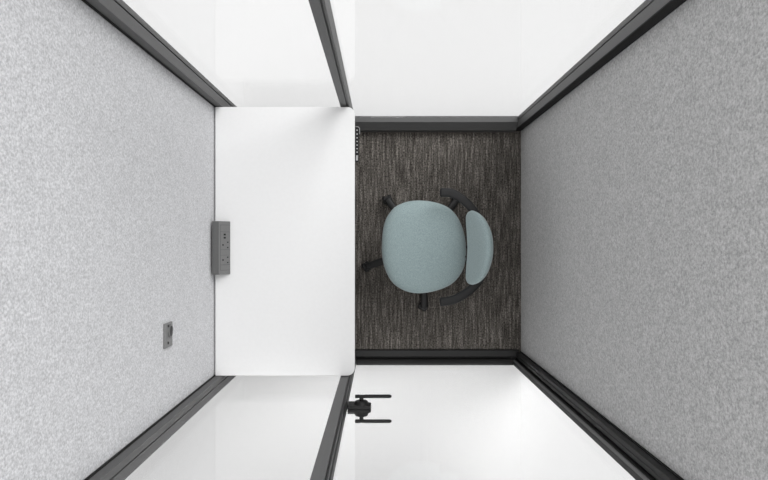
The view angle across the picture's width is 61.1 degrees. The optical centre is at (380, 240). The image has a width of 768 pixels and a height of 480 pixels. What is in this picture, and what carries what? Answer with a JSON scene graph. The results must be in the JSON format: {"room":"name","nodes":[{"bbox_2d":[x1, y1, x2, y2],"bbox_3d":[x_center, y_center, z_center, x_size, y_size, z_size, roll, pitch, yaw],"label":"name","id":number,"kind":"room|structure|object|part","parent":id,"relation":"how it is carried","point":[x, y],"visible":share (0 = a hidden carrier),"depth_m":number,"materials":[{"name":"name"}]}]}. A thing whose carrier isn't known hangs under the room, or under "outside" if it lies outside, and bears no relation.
{"room":"office","nodes":[
{"label":"office","id":0,"kind":"room"},
{"bbox_2d":[0,0,214,479],"bbox_3d":[-0.889,0.000,2.655,0.090,2.750,1.360,0,90,0],"label":"wall","id":1,"kind":"structure","parent":0,"point":[107,156],"depth_m":1.89,"materials":[{"name":"grey fabric"}]},
{"bbox_2d":[82,0,215,106],"bbox_3d":[-0.840,-0.681,2.640,0.007,2.720,0.004,0,90,0],"label":"gasket","id":2,"kind":"structure","parent":1,"relation":"attached to","point":[85,1],"depth_m":2.27,"materials":[{"name":"black rubber"}]},
{"bbox_2d":[85,375,214,479],"bbox_3d":[-0.840,0.681,2.640,0.007,2.720,0.004,0,90,0],"label":"gasket","id":3,"kind":"structure","parent":1,"relation":"attached to","point":[191,394],"depth_m":2.28,"materials":[{"name":"black rubber"}]},
{"bbox_2d":[163,321,172,348],"bbox_3d":[-0.839,0.371,2.564,0.013,0.091,0.096,0,90,0],"label":"coat hook","id":4,"kind":"object","parent":1,"relation":"attached to","point":[167,327],"visible":1,"depth_m":2.55,"materials":[{"name":"grey metal"}]},
{"bbox_2d":[123,0,644,479],"bbox_3d":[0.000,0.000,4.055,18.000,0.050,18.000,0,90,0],"label":"glass panels","id":5,"kind":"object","parent":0,"point":[400,57],"depth_m":4.03,"materials":[{"name":"clear glass"}]},
{"bbox_2d":[81,0,236,106],"bbox_3d":[-0.868,-0.716,2.655,0.129,2.750,0.068,0,90,0],"label":"frame post","id":6,"kind":"object","parent":5,"relation":"on","point":[118,12],"visible":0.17,"depth_m":2.35,"materials":[{"name":"grey metal"}]},
{"bbox_2d":[84,375,235,479],"bbox_3d":[-0.868,0.716,2.655,0.129,2.750,0.068,0,90,0],"label":"frame post","id":7,"kind":"object","parent":5,"relation":"on","point":[132,457],"visible":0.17,"depth_m":2.36,"materials":[{"name":"grey metal"}]},
{"bbox_2d":[310,375,349,479],"bbox_3d":[-0.183,0.718,2.655,0.042,2.750,0.068,0,90,0],"label":"frame post","id":8,"kind":"object","parent":5,"relation":"on","point":[320,468],"visible":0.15,"depth_m":2.30,"materials":[{"name":"grey metal"}]},
{"bbox_2d":[308,0,352,108],"bbox_3d":[-0.183,-0.717,2.655,0.048,2.750,0.065,0,90,0],"label":"frame post","id":9,"kind":"object","parent":5,"relation":"on","point":[321,10],"visible":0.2,"depth_m":2.31,"materials":[{"name":"grey metal"}]},
{"bbox_2d":[355,349,518,359],"bbox_3d":[0.341,0.710,4.002,1.005,0.056,0.086,0,90,0],"label":"threshold","id":10,"kind":"object","parent":5,"relation":"on","point":[360,353],"visible":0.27,"depth_m":3.98,"materials":[{"name":"black metal"}]},
{"bbox_2d":[325,354,355,479],"bbox_3d":[-0.156,0.722,2.625,0.010,2.690,0.065,0,90,0],"label":"door stop","id":11,"kind":"object","parent":10,"relation":"on","point":[334,455],"visible":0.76,"depth_m":2.43,"materials":[{"name":"grey metal"}]},
{"bbox_2d":[517,0,669,127],"bbox_3d":[0.888,-0.716,2.655,0.132,2.750,0.068,0,90,0],"label":"frame post","id":12,"kind":"object","parent":5,"relation":"on","point":[647,8],"visible":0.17,"depth_m":2.44,"materials":[{"name":"grey metal"}]},
{"bbox_2d":[516,352,678,479],"bbox_3d":[0.890,0.718,2.655,0.128,2.750,0.071,0,90,0],"label":"frame post","id":13,"kind":"object","parent":5,"relation":"on","point":[642,458],"visible":0.27,"depth_m":2.41,"materials":[{"name":"black metal"}]},
{"bbox_2d":[347,358,655,479],"bbox_3d":[0.348,0.754,2.636,0.997,2.712,0.128,0,90,0],"label":"door","id":14,"kind":"structure","parent":13,"relation":"attached to","point":[361,407],"depth_m":2.91,"materials":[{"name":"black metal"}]},
{"bbox_3d":[-0.035,0.799,2.920,0.164,0.020,0.037,0,90,0],"label":"lever","id":15,"kind":"part","parent":14,"relation":"part of","materials":[{"name":"black metal"}]},
{"bbox_3d":[-0.035,0.705,2.920,0.165,0.020,0.031,0,90,0],"label":"lever","id":16,"kind":"part","parent":14,"relation":"part of","materials":[{"name":"black metal"}]},
{"bbox_3d":[0.325,0.735,3.962,0.950,0.060,0.034,0,90,0],"label":"rail","id":17,"kind":"part","parent":14,"relation":"part of","materials":[{"name":"black metal"}]},
{"bbox_2d":[355,116,517,131],"bbox_3d":[0.332,-0.710,3.962,0.978,0.135,0.079,0,90,0],"label":"baseboard","id":18,"kind":"structure","parent":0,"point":[365,123],"depth_m":3.90,"materials":[{"name":"grey metal"}]},
{"bbox_2d":[355,131,520,351],"bbox_3d":[0.009,0.000,4.015,1.806,0.030,1.400,0,90,0],"label":"floor","id":19,"kind":"structure","parent":0,"point":[485,167],"depth_m":4.00,"materials":[{"name":"carpet"}]},
{"bbox_2d":[215,107,359,375],"bbox_3d":[-0.471,0.002,3.640,0.729,0.720,1.356,0,90,0],"label":"desk","id":20,"kind":"object","parent":19,"relation":"on","point":[285,176],"visible":0.99,"depth_m":3.28,"materials":[{"name":"white laminate"}]},
{"bbox_2d":[212,221,229,274],"bbox_3d":[-0.797,0.034,3.245,0.074,0.070,0.265,0,90,0],"label":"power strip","id":21,"kind":"object","parent":20,"relation":"on","point":[220,229],"visible":1,"depth_m":3.22,"materials":[{"name":"grey plastic"}]},
{"bbox_2d":[221,255,229,264],"bbox_3d":[-0.779,0.095,3.245,0.035,0.052,0.046,0,90,0],"label":"socket","id":22,"kind":"object","parent":21,"relation":"attached to","point":[225,259],"depth_m":3.25,"materials":[{"name":"grey plastic"}]},
{"bbox_2d":[221,240,229,249],"bbox_3d":[-0.779,0.020,3.245,0.035,0.052,0.045,0,90,0],"label":"socket","id":23,"kind":"object","parent":21,"relation":"attached to","point":[225,244],"depth_m":3.25,"materials":[{"name":"grey plastic"}]},
{"bbox_3d":[-0.779,0.132,3.245,0.035,0.052,0.024,0,90,0],"label":"blank plate","id":24,"kind":"part","parent":21,"relation":"part of","materials":[{"name":"grey plastic"}]},
{"bbox_3d":[-0.779,0.057,3.245,0.035,0.052,0.026,0,90,0],"label":"blank plate","id":25,"kind":"part","parent":21,"relation":"part of","materials":[{"name":"grey plastic"}]},
{"bbox_3d":[-0.779,-0.063,3.245,0.035,0.052,0.032,0,90,0],"label":"blank plate","id":26,"kind":"part","parent":21,"relation":"part of","materials":[{"name":"grey plastic"}]},
{"bbox_2d":[361,188,493,311],"bbox_3d":[0.253,0.072,3.548,0.752,0.904,0.722,0,90,0],"label":"office chair","id":27,"kind":"object","parent":19,"relation":"on","point":[424,246],"visible":1,"depth_m":3.51,"materials":[{"name":"teal fabric"}]},
{"bbox_3d":[0.064,0.102,3.902,0.333,0.057,0.050,-19,90,0],"label":"leg","id":28,"kind":"part","parent":27,"relation":"part of","materials":[{"name":"black plastic"}]},
{"bbox_3d":[0.133,-0.123,3.902,0.050,0.057,0.333,-37,90,0],"label":"leg","id":29,"kind":"part","parent":27,"relation":"part of","materials":[{"name":"black plastic"}]},
{"bbox_3d":[0.235,0.032,3.557,0.462,0.098,0.509,0,90,0],"label":"seat","id":30,"kind":"part","parent":27,"relation":"part of","materials":[{"name":"teal fabric"}]},
{"bbox_3d":[0.255,0.238,3.902,0.051,0.057,0.333,0,90,0],"label":"leg","id":31,"kind":"part","parent":27,"relation":"part of","materials":[{"name":"black plastic"}]},
{"bbox_3d":[0.369,-0.127,3.902,0.050,0.057,0.333,35,90,0],"label":"leg","id":32,"kind":"part","parent":27,"relation":"part of","materials":[{"name":"black plastic"}]},
{"bbox_3d":[0.463,-0.136,3.400,0.107,0.032,0.408,-41,90,0],"label":"armrest","id":33,"kind":"part","parent":27,"relation":"part of","materials":[{"name":"black plastic"}]},
{"bbox_3d":[0.466,0.205,3.400,0.117,0.032,0.407,41,90,0],"label":"armrest","id":34,"kind":"part","parent":27,"relation":"part of","materials":[{"name":"black plastic"}]},
{"bbox_3d":[0.488,0.033,3.227,0.106,0.261,0.378,0,90,0],"label":"backrest","id":35,"kind":"part","parent":27,"relation":"part of","materials":[{"name":"teal fabric"}]},
{"bbox_2d":[521,0,767,479],"bbox_3d":[0.906,0.000,2.655,0.090,2.750,1.360,0,90,0],"label":"wall","id":36,"kind":"structure","parent":0,"point":[644,188],"depth_m":1.96,"materials":[{"name":"grey fabric"}]},
{"bbox_2d":[516,0,686,130],"bbox_3d":[0.841,-0.680,2.640,0.040,2.720,0.005,0,90,0],"label":"gasket","id":37,"kind":"structure","parent":36,"relation":"attached to","point":[671,5],"depth_m":2.35,"materials":[{"name":"black rubber"}]},
{"bbox_2d":[520,351,683,479],"bbox_3d":[0.857,0.680,2.640,0.008,2.720,0.005,0,90,0],"label":"gasket","id":38,"kind":"structure","parent":36,"relation":"attached to","point":[545,371],"depth_m":2.37,"materials":[{"name":"black rubber"}]}
]}

